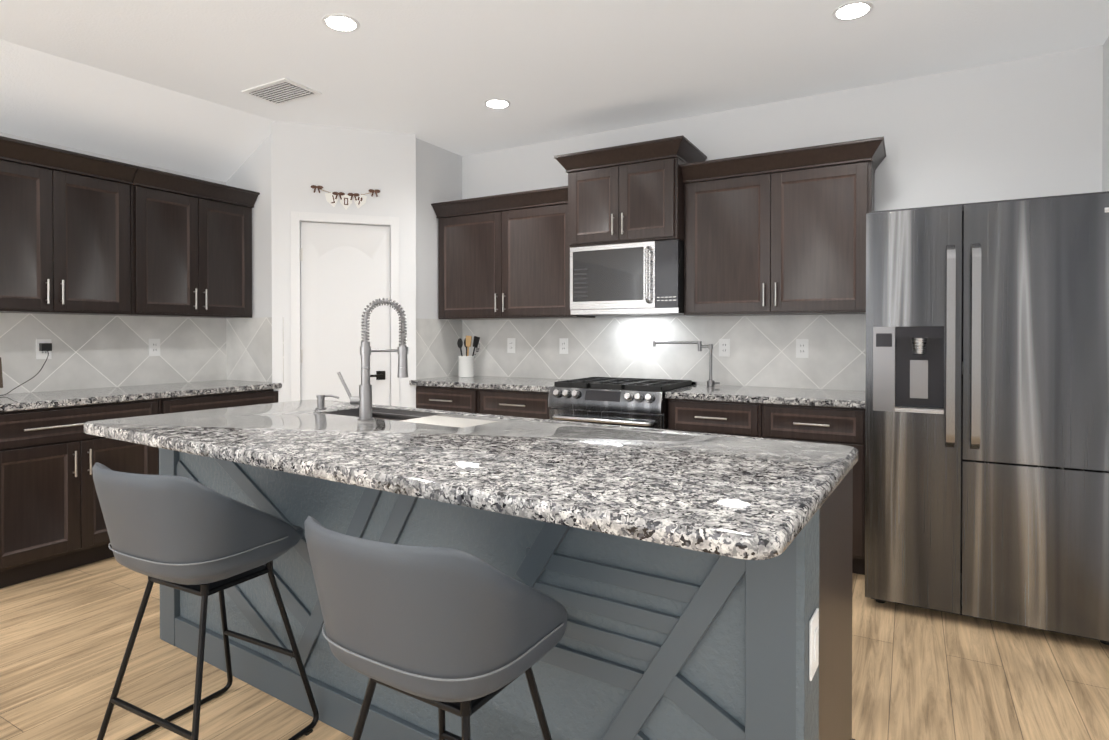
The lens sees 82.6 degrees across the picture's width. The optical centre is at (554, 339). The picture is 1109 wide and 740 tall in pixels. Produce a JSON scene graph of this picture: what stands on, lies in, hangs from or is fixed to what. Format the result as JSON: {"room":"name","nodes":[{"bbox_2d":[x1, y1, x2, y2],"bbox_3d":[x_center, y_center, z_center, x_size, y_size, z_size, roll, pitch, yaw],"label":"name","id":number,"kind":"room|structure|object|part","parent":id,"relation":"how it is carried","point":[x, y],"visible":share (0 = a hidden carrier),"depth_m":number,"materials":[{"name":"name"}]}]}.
{"room":"kitchen","nodes":[
{"label":"kitchen","id":0,"kind":"room"},
{"bbox_2d":[0,40,274,184],"bbox_3d":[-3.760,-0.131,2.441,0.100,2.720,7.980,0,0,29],"label":"wall","id":1,"kind":"structure","parent":0,"point":[100,155],"depth_m":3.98,"materials":[{"name":"white paint"}]},
{"bbox_2d":[0,140,151,315],"bbox_3d":[-2.870,-0.588,3.577,0.326,0.872,0.890,0,0,29],"label":"upper cabinet","id":2,"kind":"object","parent":1,"relation":"attached to","point":[82,234],"depth_m":3.55,"materials":[{"name":"black wood"}]},
{"bbox_2d":[0,313,226,393],"bbox_3d":[-2.840,0.074,3.965,0.008,0.457,1.660,0,0,29],"label":"backsplash","id":3,"kind":"structure","parent":1,"relation":"attached to","point":[95,351],"depth_m":3.98,"materials":[{"name":"tile"}]},
{"bbox_2d":[36,339,50,358],"bbox_3d":[-2.984,0.055,3.692,0.006,0.116,0.072,0,0,29],"label":"electrical outlet","id":4,"kind":"object","parent":3,"relation":"attached to","point":[41,354],"visible":0.52,"depth_m":3.68,"materials":[{"name":"white plastic"}]},
{"bbox_2d":[0,343,51,395],"bbox_3d":[-2.971,0.161,3.550,0.155,0.280,0.286,0,0,29],"label":"plug","id":5,"kind":"object","parent":4,"relation":"attached to","point":[47,347],"visible":1,"depth_m":3.66,"materials":[{"name":"black plastic"}]},
{"bbox_2d":[149,339,159,355],"bbox_3d":[-2.679,0.051,4.232,0.006,0.116,0.072,0,0,29],"label":"electrical outlet","id":6,"kind":"object","parent":3,"relation":"attached to","point":[154,347],"visible":1,"depth_m":4.23,"materials":[{"name":"white plastic"}]},
{"bbox_2d":[148,172,255,317],"bbox_3d":[-2.511,-0.593,4.215,0.326,0.872,0.887,0,0,29],"label":"upper cabinet","id":7,"kind":"object","parent":1,"relation":"attached to","point":[202,233],"depth_m":4.18,"materials":[{"name":"black wood"}]},
{"bbox_2d":[226,134,271,317],"bbox_3d":[-2.127,-0.147,4.574,0.650,2.720,0.100,0,0,29],"label":"wall","id":8,"kind":"structure","parent":0,"point":[252,172],"depth_m":4.49,"materials":[{"name":"white paint"}]},
{"bbox_2d":[226,317,283,382],"bbox_3d":[-2.151,0.070,4.527,0.638,0.457,0.008,0,0,29],"label":"backsplash","id":9,"kind":"structure","parent":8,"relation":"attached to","point":[248,349],"depth_m":4.55,"materials":[{"name":"tile"}]},
{"bbox_2d":[271,121,415,407],"bbox_3d":[-1.491,-0.147,4.527,0.974,2.720,0.136,0,0,-18],"label":"wall","id":10,"kind":"structure","parent":0,"point":[337,268],"depth_m":4.50,"materials":[{"name":"white paint"}]},
{"bbox_3d":[-1.488,0.162,4.511,0.539,2.103,0.573,0,0,29],"label":"door casing trim","id":11,"kind":"part","parent":10,"relation":"part of","materials":[{"name":"white"}]},
{"bbox_3d":[-1.499,0.188,4.522,0.442,2.027,0.501,0,0,29],"label":"pantry door","id":12,"kind":"part","parent":10,"relation":"part of","materials":[{"name":"white"}]},
{"bbox_2d":[311,185,379,209],"bbox_3d":[-1.478,-1.001,4.480,0.471,0.160,0.013,0,0,-18],"label":"hanging banner","id":13,"kind":"object","parent":10,"relation":"attached to","point":[332,198],"visible":1,"depth_m":4.48,"materials":[{"name":"beige paper"}]},
{"bbox_2d":[416,138,461,318],"bbox_3d":[-0.971,-0.150,4.944,0.100,2.720,0.680,0,0,29],"label":"wall","id":14,"kind":"structure","parent":0,"point":[438,174],"depth_m":4.86,"materials":[{"name":"white paint"}]},
{"bbox_2d":[416,318,461,378],"bbox_3d":[-0.922,0.067,4.923,0.008,0.457,0.650,0,0,29],"label":"backsplash","id":15,"kind":"structure","parent":14,"relation":"attached to","point":[438,352],"depth_m":4.93,"materials":[{"name":"tile"}]},
{"bbox_2d":[0,557,1108,739],"bbox_3d":[-1.421,1.289,1.133,5.670,0.100,8.180,0,0,29],"label":"floor","id":16,"kind":"structure","parent":0,"point":[918,673],"depth_m":2.31,"materials":[{"name":"brown wood"}]},
{"bbox_2d":[0,396,179,587],"bbox_3d":[-2.744,0.784,3.511,0.621,0.874,0.891,0,0,29],"label":"base cabinet","id":17,"kind":"object","parent":16,"relation":"on","point":[52,521],"depth_m":3.25,"materials":[{"name":"black wood"}]},
{"bbox_2d":[0,380,281,411],"bbox_3d":[-2.565,0.321,3.811,0.636,0.038,1.656,0,0,29],"label":"countertop","id":18,"kind":"structure","parent":17,"relation":"on","point":[16,402],"depth_m":3.64,"materials":[{"name":"grey stone"}]},
{"bbox_2d":[0,357,2,387],"bbox_3d":[-3.008,0.200,3.296,0.089,0.210,0.200,0,1,37],"label":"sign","id":19,"kind":"object","parent":18,"relation":"on","point":[1,381],"visible":1,"depth_m":3.38,"materials":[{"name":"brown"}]},
{"bbox_2d":[92,462,318,739],"bbox_3d":[-1.050,0.790,1.913,0.483,0.885,0.528,0,0,29],"label":"seat","id":20,"kind":"object","parent":16,"relation":"on","point":[188,535],"visible":1,"depth_m":1.72,"materials":[{"name":"grey leather"}]},
{"bbox_2d":[180,388,278,411],"bbox_3d":[-2.382,0.779,4.153,0.621,0.874,0.887,0,0,29],"label":"base cabinet","id":21,"kind":"object","parent":16,"relation":"on","point":[230,399],"depth_m":4.04,"materials":[{"name":"black wood"}]},
{"bbox_2d":[304,516,566,739],"bbox_3d":[-0.233,0.795,1.361,0.483,0.885,0.528,0,0,29],"label":"seat","id":22,"kind":"object","parent":16,"relation":"on","point":[464,636],"visible":1,"depth_m":1.13,"materials":[{"name":"grey leather"}]},
{"bbox_2d":[416,387,484,413],"bbox_3d":[-0.612,0.774,4.780,0.684,0.875,0.622,0,0,29],"label":"base cabinet","id":23,"kind":"object","parent":16,"relation":"on","point":[459,399],"depth_m":4.49,"materials":[{"name":"black wood"}]},
{"bbox_2d":[159,460,854,739],"bbox_3d":[-0.382,0.791,2.191,2.550,0.880,0.811,0,0,29],"label":"kitchen island","id":24,"kind":"object","parent":16,"relation":"on","point":[691,582],"depth_m":1.54,"materials":[{"name":"grey wood"}]},
{"bbox_2d":[83,400,857,575],"bbox_3d":[-0.444,0.330,2.113,2.588,0.038,1.158,0,0,29],"label":"island countertop","id":25,"kind":"structure","parent":24,"relation":"on","point":[772,503],"depth_m":1.61,"materials":[{"name":"grey stone"}]},
{"bbox_2d":[315,394,338,409],"bbox_3d":[-1.005,0.273,2.785,0.091,0.063,0.070,0,0,29],"label":"soap dispenser","id":26,"kind":"object","parent":25,"relation":"on","point":[320,401],"visible":1,"depth_m":2.78,"materials":[{"name":"grey metal"}]},
{"bbox_2d":[337,298,407,420],"bbox_3d":[-0.698,0.072,2.440,0.205,0.470,0.186,0,0,29],"label":"faucet","id":27,"kind":"object","parent":25,"relation":"on","point":[363,400],"visible":1,"depth_m":2.41,"materials":[{"name":"grey metal"}]},
{"bbox_2d":[315,404,514,427],"bbox_3d":[-0.588,0.436,2.566,0.834,0.253,0.330,0,0,29],"label":"sink","id":28,"kind":"object","parent":25,"relation":"in","point":[408,415],"depth_m":2.63,"materials":[{"name":"silver metal"}]},
{"bbox_2d":[809,608,818,680],"bbox_3d":[0.533,0.623,1.294,0.008,0.120,0.075,0,1,33],"label":"electrical outlet","id":29,"kind":"object","parent":24,"relation":"attached to","point":[813,642],"visible":0.98,"depth_m":1.28,"materials":[{"name":"white plastic"}]},
{"bbox_2d":[485,391,551,418],"bbox_3d":[-0.150,0.776,4.519,0.682,0.875,0.622,0,0,29],"label":"base cabinet","id":30,"kind":"object","parent":16,"relation":"on","point":[528,404],"depth_m":4.21,"materials":[{"name":"black wood"}]},
{"bbox_2d":[409,376,572,390],"bbox_3d":[-0.390,0.315,4.631,1.214,0.038,0.656,0,0,29],"label":"countertop","id":31,"kind":"structure","parent":30,"relation":"on","point":[479,383],"depth_m":4.46,"materials":[{"name":"grey stone"}]},
{"bbox_2d":[457,336,479,376],"bbox_3d":[-0.688,0.129,4.989,0.209,0.326,0.143,0,0,29],"label":"utensil crock","id":32,"kind":"object","parent":31,"relation":"on","point":[466,366],"visible":1,"depth_m":4.95,"materials":[{"name":"white ceramic"}]},
{"bbox_2d":[548,377,696,429],"bbox_3d":[0.445,0.728,4.103,0.750,0.918,0.752,0,0,29],"label":"range","id":33,"kind":"object","parent":16,"relation":"on","point":[637,402],"visible":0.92,"depth_m":3.83,"materials":[{"name":"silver metal"}]},
{"bbox_2d":[668,399,776,438],"bbox_3d":[1.077,0.781,3.827,0.608,0.875,0.622,0,0,29],"label":"base cabinet","id":34,"kind":"object","parent":16,"relation":"on","point":[759,420],"depth_m":3.54,"materials":[{"name":"black wood"}]},
{"bbox_2d":[777,403,864,574],"bbox_3d":[1.469,0.783,3.606,0.596,0.875,0.622,0,0,29],"label":"base cabinet","id":35,"kind":"object","parent":16,"relation":"on","point":[829,425],"depth_m":3.26,"materials":[{"name":"black wood"}]},
{"bbox_2d":[665,384,864,410],"bbox_3d":[1.265,0.322,3.698,1.058,0.038,0.656,0,0,29],"label":"countertop","id":36,"kind":"structure","parent":35,"relation":"on","point":[788,397],"depth_m":3.51,"materials":[{"name":"grey stone"}]},
{"bbox_2d":[653,341,719,385],"bbox_3d":[0.863,0.152,4.149,0.441,0.292,0.075,0,0,29],"label":"pot filler","id":37,"kind":"object","parent":36,"relation":"on","point":[710,382],"visible":1,"depth_m":4.09,"materials":[{"name":"grey metal"}]},
{"bbox_2d":[865,191,1108,644],"bbox_3d":[2.042,0.319,3.035,0.936,1.812,0.991,0,0,29],"label":"fridge","id":38,"kind":"object","parent":16,"relation":"on","point":[987,423],"visible":1,"depth_m":2.64,"materials":[{"name":"grey metal"}]},
{"bbox_2d":[0,0,1108,155],"bbox_3d":[-1.421,-1.531,1.111,5.670,0.100,8.180,0,0,29],"label":"ceiling","id":39,"kind":"structure","parent":0,"point":[438,73],"depth_m":3.27,"materials":[{"name":"white paint"}]},
{"bbox_2d":[241,78,321,105],"bbox_3d":[-1.653,-1.496,3.826,0.400,0.010,0.260,0,0,29],"label":"ceiling vent","id":40,"kind":"object","parent":39,"relation":"in","point":[283,91],"visible":1,"depth_m":3.81,"materials":[{"name":"white plastic"}]},
{"bbox_2d":[322,14,359,31],"bbox_3d":[-1.006,-1.492,2.978,0.170,0.006,0.170,0,0,29],"label":"recessed light","id":41,"kind":"object","parent":39,"relation":"in","point":[340,22],"visible":1,"depth_m":2.97,"materials":[{"name":"white"}]},
{"bbox_2d":[484,99,510,108],"bbox_3d":[-0.363,-1.500,4.017,0.170,0.006,0.170,0,0,29],"label":"recessed light","id":42,"kind":"object","parent":39,"relation":"in","point":[497,103],"visible":1,"depth_m":4.01,"materials":[{"name":"white"}]},
{"bbox_2d":[832,1,873,20],"bbox_3d":[1.353,-1.491,2.865,0.170,0.006,0.170,0,0,29],"label":"recessed light","id":43,"kind":"object","parent":39,"relation":"in","point":[852,10],"visible":1,"depth_m":2.85,"materials":[{"name":"white"}]},
{"bbox_2d":[462,45,1102,317],"bbox_3d":[0.514,-0.147,4.554,5.470,2.720,0.100,0,0,29],"label":"wall","id":44,"kind":"structure","parent":0,"point":[1031,127],"depth_m":3.57,"materials":[{"name":"white paint"}]},
{"bbox_2d":[433,187,594,319],"bbox_3d":[-0.309,-0.597,4.768,1.214,0.873,0.327,0,0,29],"label":"upper cabinet","id":45,"kind":"object","parent":44,"relation":"attached to","point":[502,256],"depth_m":4.61,"materials":[{"name":"black wood"}]},
{"bbox_2d":[565,139,700,250],"bbox_3d":[0.522,-0.914,4.225,0.760,0.580,0.452,0,0,29],"label":"upper cabinet","id":46,"kind":"object","parent":44,"relation":"attached to","point":[621,195],"depth_m":4.00,"materials":[{"name":"black wood"}]},
{"bbox_2d":[570,239,683,315],"bbox_3d":[0.519,-0.395,4.225,0.752,0.451,0.461,0,0,29],"label":"microwave","id":47,"kind":"object","parent":46,"relation":"attached to","point":[636,279],"visible":0.98,"depth_m":4.05,"materials":[{"name":"silver plastic"}]},
{"bbox_2d":[462,314,865,390],"bbox_3d":[0.563,0.070,4.466,3.042,0.457,0.008,0,0,29],"label":"backsplash","id":48,"kind":"structure","parent":44,"relation":"attached to","point":[762,351],"depth_m":4.28,"materials":[{"name":"tile"}]},
{"bbox_2d":[507,338,514,352],"bbox_3d":[-0.340,0.045,4.965,0.072,0.116,0.006,0,0,29],"label":"electrical outlet","id":49,"kind":"object","parent":48,"relation":"attached to","point":[510,345],"visible":1,"depth_m":4.96,"materials":[{"name":"white plastic"}]},
{"bbox_2d":[559,338,567,353],"bbox_3d":[0.070,0.047,4.735,0.072,0.116,0.006,0,0,29],"label":"electrical outlet","id":50,"kind":"object","parent":48,"relation":"attached to","point":[563,345],"visible":1,"depth_m":4.73,"materials":[{"name":"white plastic"}]},
{"bbox_2d":[719,339,729,356],"bbox_3d":[1.115,0.051,4.145,0.072,0.116,0.006,0,0,29],"label":"electrical outlet","id":51,"kind":"object","parent":48,"relation":"attached to","point":[724,347],"visible":1,"depth_m":4.14,"materials":[{"name":"white plastic"}]},
{"bbox_2d":[796,339,807,357],"bbox_3d":[1.533,0.053,3.909,0.072,0.116,0.006,0,0,29],"label":"electrical outlet","id":52,"kind":"object","parent":48,"relation":"attached to","point":[801,348],"visible":1,"depth_m":3.91,"materials":[{"name":"white plastic"}]},
{"bbox_2d":[684,139,876,315],"bbox_3d":[1.344,-0.610,3.835,1.054,0.913,0.327,0,0,29],"label":"upper cabinet","id":53,"kind":"object","parent":44,"relation":"attached to","point":[782,232],"depth_m":3.67,"materials":[{"name":"black wood"}]},
{"bbox_2d":[1102,37,1108,191],"bbox_3d":[0.893,-0.111,-0.240,0.100,2.720,7.880,0,0,29],"label":"wall","id":54,"kind":"structure","parent":0,"point":[1105,163],"depth_m":3.16,"materials":[{"name":"white paint"}]}
]}

